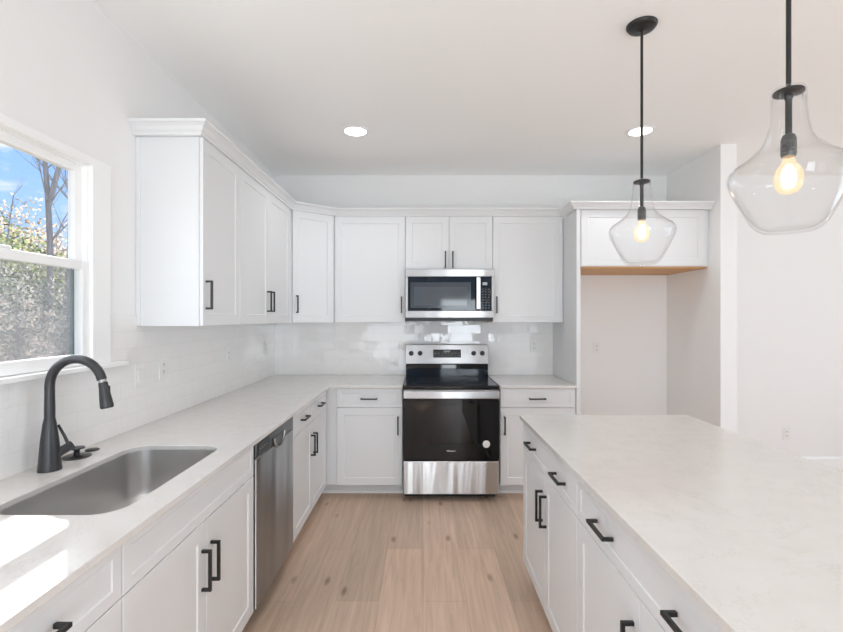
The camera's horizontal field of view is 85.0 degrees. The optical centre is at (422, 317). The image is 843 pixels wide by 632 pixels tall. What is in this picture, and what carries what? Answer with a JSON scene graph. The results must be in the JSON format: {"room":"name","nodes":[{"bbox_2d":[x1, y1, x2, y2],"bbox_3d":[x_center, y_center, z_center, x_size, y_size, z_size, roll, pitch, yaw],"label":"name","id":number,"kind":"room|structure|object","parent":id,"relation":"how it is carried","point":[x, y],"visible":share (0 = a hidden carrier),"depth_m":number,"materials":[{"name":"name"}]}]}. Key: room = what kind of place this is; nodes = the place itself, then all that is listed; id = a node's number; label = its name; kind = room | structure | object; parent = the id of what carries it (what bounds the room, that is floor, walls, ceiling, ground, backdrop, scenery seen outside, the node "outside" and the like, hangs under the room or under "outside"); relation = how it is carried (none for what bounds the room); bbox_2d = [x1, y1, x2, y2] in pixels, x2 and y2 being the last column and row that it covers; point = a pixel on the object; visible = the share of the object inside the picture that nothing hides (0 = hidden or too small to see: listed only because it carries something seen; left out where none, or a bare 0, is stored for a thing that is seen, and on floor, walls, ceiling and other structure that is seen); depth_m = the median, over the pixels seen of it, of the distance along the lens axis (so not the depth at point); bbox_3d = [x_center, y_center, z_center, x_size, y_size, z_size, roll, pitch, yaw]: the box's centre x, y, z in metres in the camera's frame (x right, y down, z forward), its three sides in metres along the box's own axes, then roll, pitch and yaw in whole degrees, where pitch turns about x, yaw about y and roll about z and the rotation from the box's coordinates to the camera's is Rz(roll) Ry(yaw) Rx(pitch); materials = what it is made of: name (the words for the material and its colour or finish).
{"room":"kitchen","nodes":[
{"label":"kitchen","id":0,"kind":"room"},
{"bbox_2d":[0,0,273,314],"bbox_3d":[-1.474,0.049,0.640,0.120,2.812,7.680,0,0,0],"label":"wall","id":1,"kind":"structure","parent":0,"point":[69,73],"depth_m":1.99,"materials":[{"name":"white paint"}]},
{"bbox_2d":[0,113,128,384],"bbox_3d":[-1.425,-0.230,1.583,0.113,0.895,1.125,0,0,0],"label":"window","id":2,"kind":"structure","parent":1,"relation":"in","point":[88,262],"depth_m":1.92,"materials":[{"name":"white paint"}]},
{"bbox_2d":[0,315,274,479],"bbox_3d":[-1.410,0.263,2.517,0.008,0.552,3.724,0,0,0],"label":"tile backsplash","id":3,"kind":"structure","parent":1,"relation":"attached to","point":[198,372],"depth_m":2.25,"materials":[{"name":"white tile"}]},
{"bbox_2d":[134,363,143,388],"bbox_3d":[-1.401,0.285,2.275,0.010,0.118,0.072,0,0,0],"label":"wall switch","id":4,"kind":"object","parent":3,"relation":"attached to","point":[138,368],"visible":1,"depth_m":2.26,"materials":[{"name":"white plastic"}]},
{"bbox_2d":[159,357,166,379],"bbox_3d":[-1.401,0.270,2.483,0.008,0.118,0.072,0,0,0],"label":"wall outlet","id":5,"kind":"object","parent":3,"relation":"attached to","point":[162,360],"visible":1,"depth_m":2.47,"materials":[{"name":"white plastic"}]},
{"bbox_2d":[226,347,229,363],"bbox_3d":[-1.401,0.268,3.310,0.008,0.118,0.072,0,0,0],"label":"wall outlet","id":6,"kind":"object","parent":3,"relation":"attached to","point":[227,348],"visible":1,"depth_m":3.29,"materials":[{"name":"white plastic"}]},
{"bbox_2d":[264,340,266,353],"bbox_3d":[-1.401,0.260,4.100,0.008,0.118,0.072,0,0,0],"label":"wall outlet","id":7,"kind":"object","parent":3,"relation":"attached to","point":[265,342],"visible":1,"depth_m":4.09,"materials":[{"name":"white plastic"}]},
{"bbox_2d":[136,137,239,325],"bbox_3d":[-1.232,-0.426,2.494,0.363,0.932,0.464,0,0,0],"label":"upper cabinet","id":8,"kind":"object","parent":1,"relation":"attached to","point":[188,191],"visible":1,"depth_m":2.27,"materials":[{"name":"white paint"}]},
{"bbox_2d":[127,118,562,216],"bbox_3d":[-0.403,-0.924,3.529,3.233,0.063,1.309,0,0,-38],"label":"crown molding","id":9,"kind":"structure","parent":8,"relation":"attached to","point":[140,127],"depth_m":3.08,"materials":[{"name":"white paint"}]},
{"bbox_2d":[237,168,289,324],"bbox_3d":[-1.232,-0.426,3.258,0.363,0.932,1.064,0,0,0],"label":"upper cabinet","id":10,"kind":"object","parent":1,"relation":"attached to","point":[264,219],"visible":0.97,"depth_m":3.14,"materials":[{"name":"white paint"}]},
{"bbox_2d":[92,0,842,174],"bbox_3d":[2.533,-1.407,0.640,8.134,0.100,7.680,0,0,0],"label":"ceiling","id":11,"kind":"structure","parent":0,"point":[438,87],"depth_m":2.61,"materials":[{"name":"white paint"}]},
{"bbox_2d":[342,125,368,136],"bbox_3d":[-0.490,-1.353,3.338,0.200,0.006,0.200,0,0,0],"label":"recessed light","id":12,"kind":"object","parent":11,"relation":"in","point":[353,130],"visible":1,"depth_m":3.33,"materials":[{"name":"white paint"}]},
{"bbox_2d":[625,125,655,136],"bbox_3d":[1.578,-1.353,3.338,0.200,0.006,0.200,0,0,0],"label":"recessed light","id":13,"kind":"object","parent":11,"relation":"in","point":[647,129],"visible":0.9,"depth_m":3.33,"materials":[{"name":"white paint"}]},
{"bbox_2d":[609,16,676,265],"bbox_3d":[1.013,-0.802,2.130,0.284,1.110,0.284,0,0,0],"label":"pendant light","id":14,"kind":"object","parent":11,"relation":"hanging from","point":[640,26],"visible":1,"depth_m":2.12,"materials":[{"name":"clear glass"}]},
{"bbox_2d":[637,206,645,220],"bbox_3d":[1.013,-0.485,2.130,0.037,0.062,0.037,0,0,0],"label":"socket","id":15,"kind":"object","parent":14,"relation":"attached to","point":[641,212],"depth_m":2.12,"materials":[{"name":"grey metal"}]},
{"bbox_2d":[727,0,842,234],"bbox_3d":[1.003,-0.796,1.262,0.284,1.120,0.284,0,0,0],"label":"pendant light","id":16,"kind":"object","parent":11,"relation":"hanging from","point":[788,142],"visible":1,"depth_m":1.26,"materials":[{"name":"clear glass"}]},
{"bbox_2d":[780,133,796,158],"bbox_3d":[1.003,-0.474,1.262,0.037,0.062,0.037,0,0,0],"label":"socket","id":17,"kind":"object","parent":16,"relation":"attached to","point":[788,142],"depth_m":1.25,"materials":[{"name":"grey metal"}]},
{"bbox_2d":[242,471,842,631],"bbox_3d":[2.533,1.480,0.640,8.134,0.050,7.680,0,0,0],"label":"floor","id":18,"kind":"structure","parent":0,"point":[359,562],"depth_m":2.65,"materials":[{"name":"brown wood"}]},
{"bbox_2d":[8,546,120,631],"bbox_3d":[-1.077,1.009,0.932,0.671,0.892,0.505,0,0,0],"label":"base cabinet","id":19,"kind":"object","parent":18,"relation":"on","point":[92,602],"visible":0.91,"depth_m":1.06,"materials":[{"name":"white paint"}]},
{"bbox_2d":[121,447,252,631],"bbox_3d":[-1.077,1.009,1.646,0.671,0.892,0.918,0,0,0],"label":"base cabinet","id":20,"kind":"object","parent":18,"relation":"on","point":[190,569],"visible":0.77,"depth_m":1.58,"materials":[{"name":"white paint"}]},
{"bbox_2d":[253,417,292,609],"bbox_3d":[-1.062,1.016,2.425,0.606,0.878,0.624,0,0,0],"label":"dishwasher","id":21,"kind":"object","parent":18,"relation":"on","point":[272,455],"visible":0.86,"depth_m":2.33,"materials":[{"name":"grey metal"}]},
{"bbox_2d":[292,392,325,541],"bbox_3d":[-1.077,1.009,3.289,0.671,0.892,1.085,0,0,0],"label":"base cabinet","id":22,"kind":"object","parent":18,"relation":"on","point":[309,424],"visible":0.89,"depth_m":3.12,"materials":[{"name":"white paint"}]},
{"bbox_2d":[322,388,402,492],"bbox_3d":[-0.535,1.009,4.019,0.745,0.892,0.717,0,0,0],"label":"base cabinet","id":23,"kind":"object","parent":18,"relation":"on","point":[364,426],"visible":0.81,"depth_m":3.70,"materials":[{"name":"white paint"}]},
{"bbox_2d":[0,375,405,631],"bbox_3d":[-0.786,0.551,2.517,1.253,0.022,3.724,0,0,0],"label":"countertop","id":24,"kind":"structure","parent":23,"relation":"on","point":[41,556],"depth_m":1.53,"materials":[{"name":"white stone"}]},
{"bbox_2d":[37,355,113,472],"bbox_3d":[-1.232,0.335,1.648,0.260,0.409,0.101,0,0,0],"label":"faucet","id":25,"kind":"object","parent":24,"relation":"on","point":[50,450],"visible":1,"depth_m":1.62,"materials":[{"name":"black metal"}]},
{"bbox_2d":[61,446,91,460],"bbox_3d":[-1.345,0.520,1.787,0.096,0.040,0.096,0,0,0],"label":"stopper","id":26,"kind":"object","parent":24,"relation":"on","point":[77,454],"visible":0.9,"depth_m":1.78,"materials":[{"name":"black metal"}]},
{"bbox_2d":[84,447,99,451],"bbox_3d":[-1.352,0.536,1.880,0.052,0.007,0.052,0,0,0],"label":"cover","id":27,"kind":"object","parent":24,"relation":"on","point":[91,449],"visible":1,"depth_m":1.87,"materials":[{"name":"black metal"}]},
{"bbox_2d":[0,450,214,514],"bbox_3d":[-1.032,0.666,1.605,0.377,0.218,0.684,0,0,0],"label":"sink","id":28,"kind":"object","parent":24,"relation":"in","point":[118,483],"visible":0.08,"depth_m":1.80,"materials":[{"name":"silver metal"}]},
{"bbox_2d":[403,344,499,495],"bbox_3d":[0.221,0.851,3.960,0.768,1.208,0.740,0,0,0],"label":"range","id":29,"kind":"object","parent":18,"relation":"on","point":[451,401],"visible":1,"depth_m":3.63,"materials":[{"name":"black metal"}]},
{"bbox_2d":[421,406,480,443],"bbox_3d":[0.220,0.842,3.640,0.467,0.303,0.038,0,0,0],"label":"oven window","id":30,"kind":"structure","parent":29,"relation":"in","point":[439,424],"depth_m":3.62,"materials":[{"name":"black glass"}]},
{"bbox_2d":[403,376,499,388],"bbox_3d":[0.221,0.545,3.917,0.764,0.029,0.597,0,0,0],"label":"cooktop","id":31,"kind":"object","parent":29,"relation":"in","point":[410,382],"depth_m":3.81,"materials":[{"name":"black glass"}]},
{"bbox_2d":[498,388,575,492],"bbox_3d":[0.925,1.009,4.019,0.616,0.892,0.717,0,0,0],"label":"base cabinet","id":32,"kind":"object","parent":18,"relation":"on","point":[513,402],"visible":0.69,"depth_m":3.70,"materials":[{"name":"white paint"}]},
{"bbox_2d":[488,375,577,387],"bbox_3d":[0.924,0.551,4.024,0.620,0.022,0.711,0,0,0],"label":"countertop","id":33,"kind":"structure","parent":32,"relation":"on","point":[505,381],"depth_m":3.91,"materials":[{"name":"white stone"}]},
{"bbox_2d":[523,423,577,631],"bbox_3d":[0.853,1.009,2.103,0.664,0.892,0.890,0,0,0],"label":"base cabinet","id":34,"kind":"object","parent":18,"relation":"on","point":[550,518],"visible":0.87,"depth_m":2.00,"materials":[{"name":"white paint"}]},
{"bbox_2d":[553,209,579,414],"bbox_3d":[1.251,0.290,4.040,0.032,2.330,0.679,0,0,0],"label":"panel","id":35,"kind":"object","parent":18,"relation":"on","point":[566,335],"visible":0.36,"depth_m":3.85,"materials":[{"name":"white paint"}]},
{"bbox_2d":[577,479,722,631],"bbox_3d":[0.853,1.009,1.179,0.664,0.892,0.955,0,0,0],"label":"base cabinet","id":36,"kind":"object","parent":18,"relation":"on","point":[621,587],"visible":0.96,"depth_m":1.30,"materials":[{"name":"white paint"}]},
{"bbox_2d":[520,415,842,631],"bbox_3d":[1.004,0.551,1.606,0.933,0.022,1.932,0,0,0],"label":"countertop","id":37,"kind":"structure","parent":36,"relation":"on","point":[751,530],"depth_m":1.31,"materials":[{"name":"white stone"}]},
{"bbox_2d":[274,175,842,456],"bbox_3d":[2.543,0.049,4.430,7.914,2.812,0.100,0,0,0],"label":"wall","id":38,"kind":"structure","parent":0,"point":[790,286],"depth_m":4.38,"materials":[{"name":"white paint"}]},
{"bbox_2d":[290,210,334,322],"bbox_3d":[-1.095,-0.426,4.080,0.637,0.932,0.599,0,0,0],"label":"upper cabinet","id":39,"kind":"object","parent":38,"relation":"attached to","point":[312,235],"visible":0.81,"depth_m":3.90,"materials":[{"name":"white paint"}]},
{"bbox_2d":[335,216,406,322],"bbox_3d":[-0.465,-0.426,4.186,0.620,0.932,0.385,0,0,0],"label":"upper cabinet","id":40,"kind":"object","parent":38,"relation":"attached to","point":[370,251],"visible":0.98,"depth_m":4.03,"materials":[{"name":"white paint"}]},
{"bbox_2d":[275,321,552,374],"bbox_3d":[-0.086,0.282,4.376,2.640,0.514,0.008,0,0,0],"label":"tile backsplash","id":41,"kind":"structure","parent":38,"relation":"attached to","point":[300,348],"depth_m":4.37,"materials":[{"name":"white tile"}]},
{"bbox_2d":[530,340,537,351],"bbox_3d":[1.054,0.265,4.367,0.072,0.118,0.008,0,0,0],"label":"wall outlet","id":42,"kind":"object","parent":41,"relation":"attached to","point":[533,343],"visible":1,"depth_m":4.37,"materials":[{"name":"white plastic"}]},
{"bbox_2d":[406,216,491,268],"bbox_3d":[0.228,-0.658,4.186,0.764,0.468,0.385,0,0,0],"label":"upper cabinet","id":43,"kind":"object","parent":38,"relation":"attached to","point":[432,242],"visible":0.88,"depth_m":4.03,"materials":[{"name":"white paint"}]},
{"bbox_2d":[405,269,493,320],"bbox_3d":[0.228,-0.196,4.145,0.760,0.448,0.460,0,0,0],"label":"microwave","id":44,"kind":"object","parent":43,"relation":"attached to","point":[430,294],"visible":1,"depth_m":3.96,"materials":[{"name":"silver metal"}]},
{"bbox_2d":[487,216,562,322],"bbox_3d":[0.922,-0.426,4.186,0.623,0.932,0.385,0,0,0],"label":"upper cabinet","id":45,"kind":"object","parent":38,"relation":"attached to","point":[527,251],"visible":0.92,"depth_m":4.03,"materials":[{"name":"white paint"}]},
{"bbox_2d":[593,341,599,353],"bbox_3d":[1.652,0.281,4.375,0.072,0.118,0.008,0,0,0],"label":"wall outlet","id":46,"kind":"object","parent":38,"relation":"attached to","point":[596,344],"visible":1,"depth_m":4.37,"materials":[{"name":"white plastic"}]},
{"bbox_2d":[580,210,707,274],"bbox_3d":[1.794,-0.641,4.050,1.054,0.468,0.657,0,0,0],"label":"upper cabinet","id":47,"kind":"object","parent":38,"relation":"attached to","point":[687,251],"visible":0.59,"depth_m":3.73,"materials":[{"name":"white paint"}]},
{"bbox_2d":[558,201,714,216],"bbox_3d":[1.745,-0.902,3.814,1.152,0.054,0.331,0,0,0],"label":"crown molding","id":48,"kind":"structure","parent":47,"relation":"attached to","point":[571,206],"depth_m":3.68,"materials":[{"name":"white paint"}]},
{"bbox_2d":[783,427,790,439],"bbox_3d":[3.460,1.100,4.375,0.072,0.118,0.008,0,0,0],"label":"wall outlet","id":49,"kind":"object","parent":38,"relation":"attached to","point":[786,430],"visible":1,"depth_m":4.37,"materials":[{"name":"white plastic"}]},
{"bbox_2d":[803,457,842,470],"bbox_3d":[4.476,1.387,4.373,4.049,0.135,0.014,0,0,0],"label":"baseboard","id":50,"kind":"structure","parent":38,"relation":"attached to","point":[836,463],"depth_m":4.37,"materials":[{"name":"white paint"}]},
{"bbox_2d":[667,144,736,432],"bbox_3d":[2.386,0.049,3.985,0.129,2.812,0.790,0,0,0],"label":"wall partition","id":51,"kind":"structure","parent":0,"point":[701,303],"depth_m":3.73,"materials":[{"name":"white paint"}]},
{"label":"outside","id":52,"kind":"structure","parent":0,"visible":0},
{"bbox_3d":[-35.800,2.080,15.000,68.400,0.050,90.000,0,0,0],"label":"ground","id":53,"kind":"structure","parent":52,"visible":0},
{"bbox_2d":[0,174,29,264],"bbox_3d":[-12.474,-1.420,13.957,1.669,6.959,1.527,0,0,7],"label":"bare tree","id":54,"kind":"object","parent":53,"relation":"on","point":[15,174],"visible":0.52,"depth_m":13.98,"materials":[{"name":"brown plant"}]},
{"bbox_2d":[0,212,65,358],"bbox_3d":[-9.562,-0.324,10.494,3.848,4.852,4.049,0,0,-32],"label":"bush","id":55,"kind":"object","parent":53,"relation":"on","point":[2,237],"visible":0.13,"depth_m":10.62,"materials":[{"name":"green plant"}]},
{"bbox_2d":[0,225,65,322],"bbox_3d":[-9.806,-0.161,11.496,3.291,4.446,3.102,0,0,0],"label":"bush","id":56,"kind":"object","parent":53,"relation":"on","point":[10,228],"visible":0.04,"depth_m":11.42,"materials":[{"name":"green plant"}]},
{"bbox_2d":[0,199,66,280],"bbox_3d":[-16.855,-1.603,19.009,6.055,7.432,5.681,0,0,0],"label":"bush","id":57,"kind":"object","parent":53,"relation":"on","point":[32,224],"visible":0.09,"depth_m":19.59,"materials":[{"name":"green plant"}]},
{"bbox_2d":[0,192,67,271],"bbox_3d":[-16.761,-1.748,20.997,6.410,7.733,6.160,0,0,0],"label":"bush","id":58,"kind":"object","parent":53,"relation":"on","point":[41,199],"visible":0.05,"depth_m":20.81,"materials":[{"name":"green plant"}]},
{"bbox_2d":[0,261,68,361],"bbox_3d":[-5.446,0.560,6.215,3.448,3.028,3.251,0,0,0],"label":"bush","id":59,"kind":"object","parent":53,"relation":"on","point":[7,318],"visible":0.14,"depth_m":6.34,"materials":[{"name":"green plant"}]},
{"bbox_2d":[0,293,68,361],"bbox_3d":[-4.081,0.884,5.001,1.972,2.367,1.844,0,0,0],"label":"bush","id":60,"kind":"object","parent":53,"relation":"on","point":[20,334],"visible":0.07,"depth_m":5.06,"materials":[{"name":"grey plant"}]},
{"bbox_2d":[0,248,68,360],"bbox_3d":[-5.906,0.458,7.586,3.004,3.241,2.824,0,0,0],"label":"bush","id":61,"kind":"object","parent":53,"relation":"on","point":[62,272],"visible":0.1,"depth_m":7.43,"materials":[{"name":"green plant"}]},
{"bbox_2d":[13,148,68,333],"bbox_3d":[-7.899,-4.549,10.085,2.957,13.214,3.075,0,0,-8],"label":"bare tree","id":62,"kind":"object","parent":53,"relation":"on","point":[50,178],"visible":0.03,"depth_m":10.00,"materials":[{"name":"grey plant"}]},
{"bbox_2d":[33,157,67,350],"bbox_3d":[-7.260,-2.877,9.241,2.780,9.873,2.384,0,0,-41],"label":"bare tree","id":63,"kind":"object","parent":53,"relation":"on","point":[49,191],"visible":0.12,"depth_m":9.00,"materials":[{"name":"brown plant"}]},
{"bbox_2d":[42,163,67,196],"bbox_3d":[-5.924,-3.119,8.082,2.338,10.366,2.764,0,0,15],"label":"bare tree","id":64,"kind":"object","parent":53,"relation":"on","point":[45,163],"visible":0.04,"depth_m":7.67,"materials":[{"name":"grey plant"}]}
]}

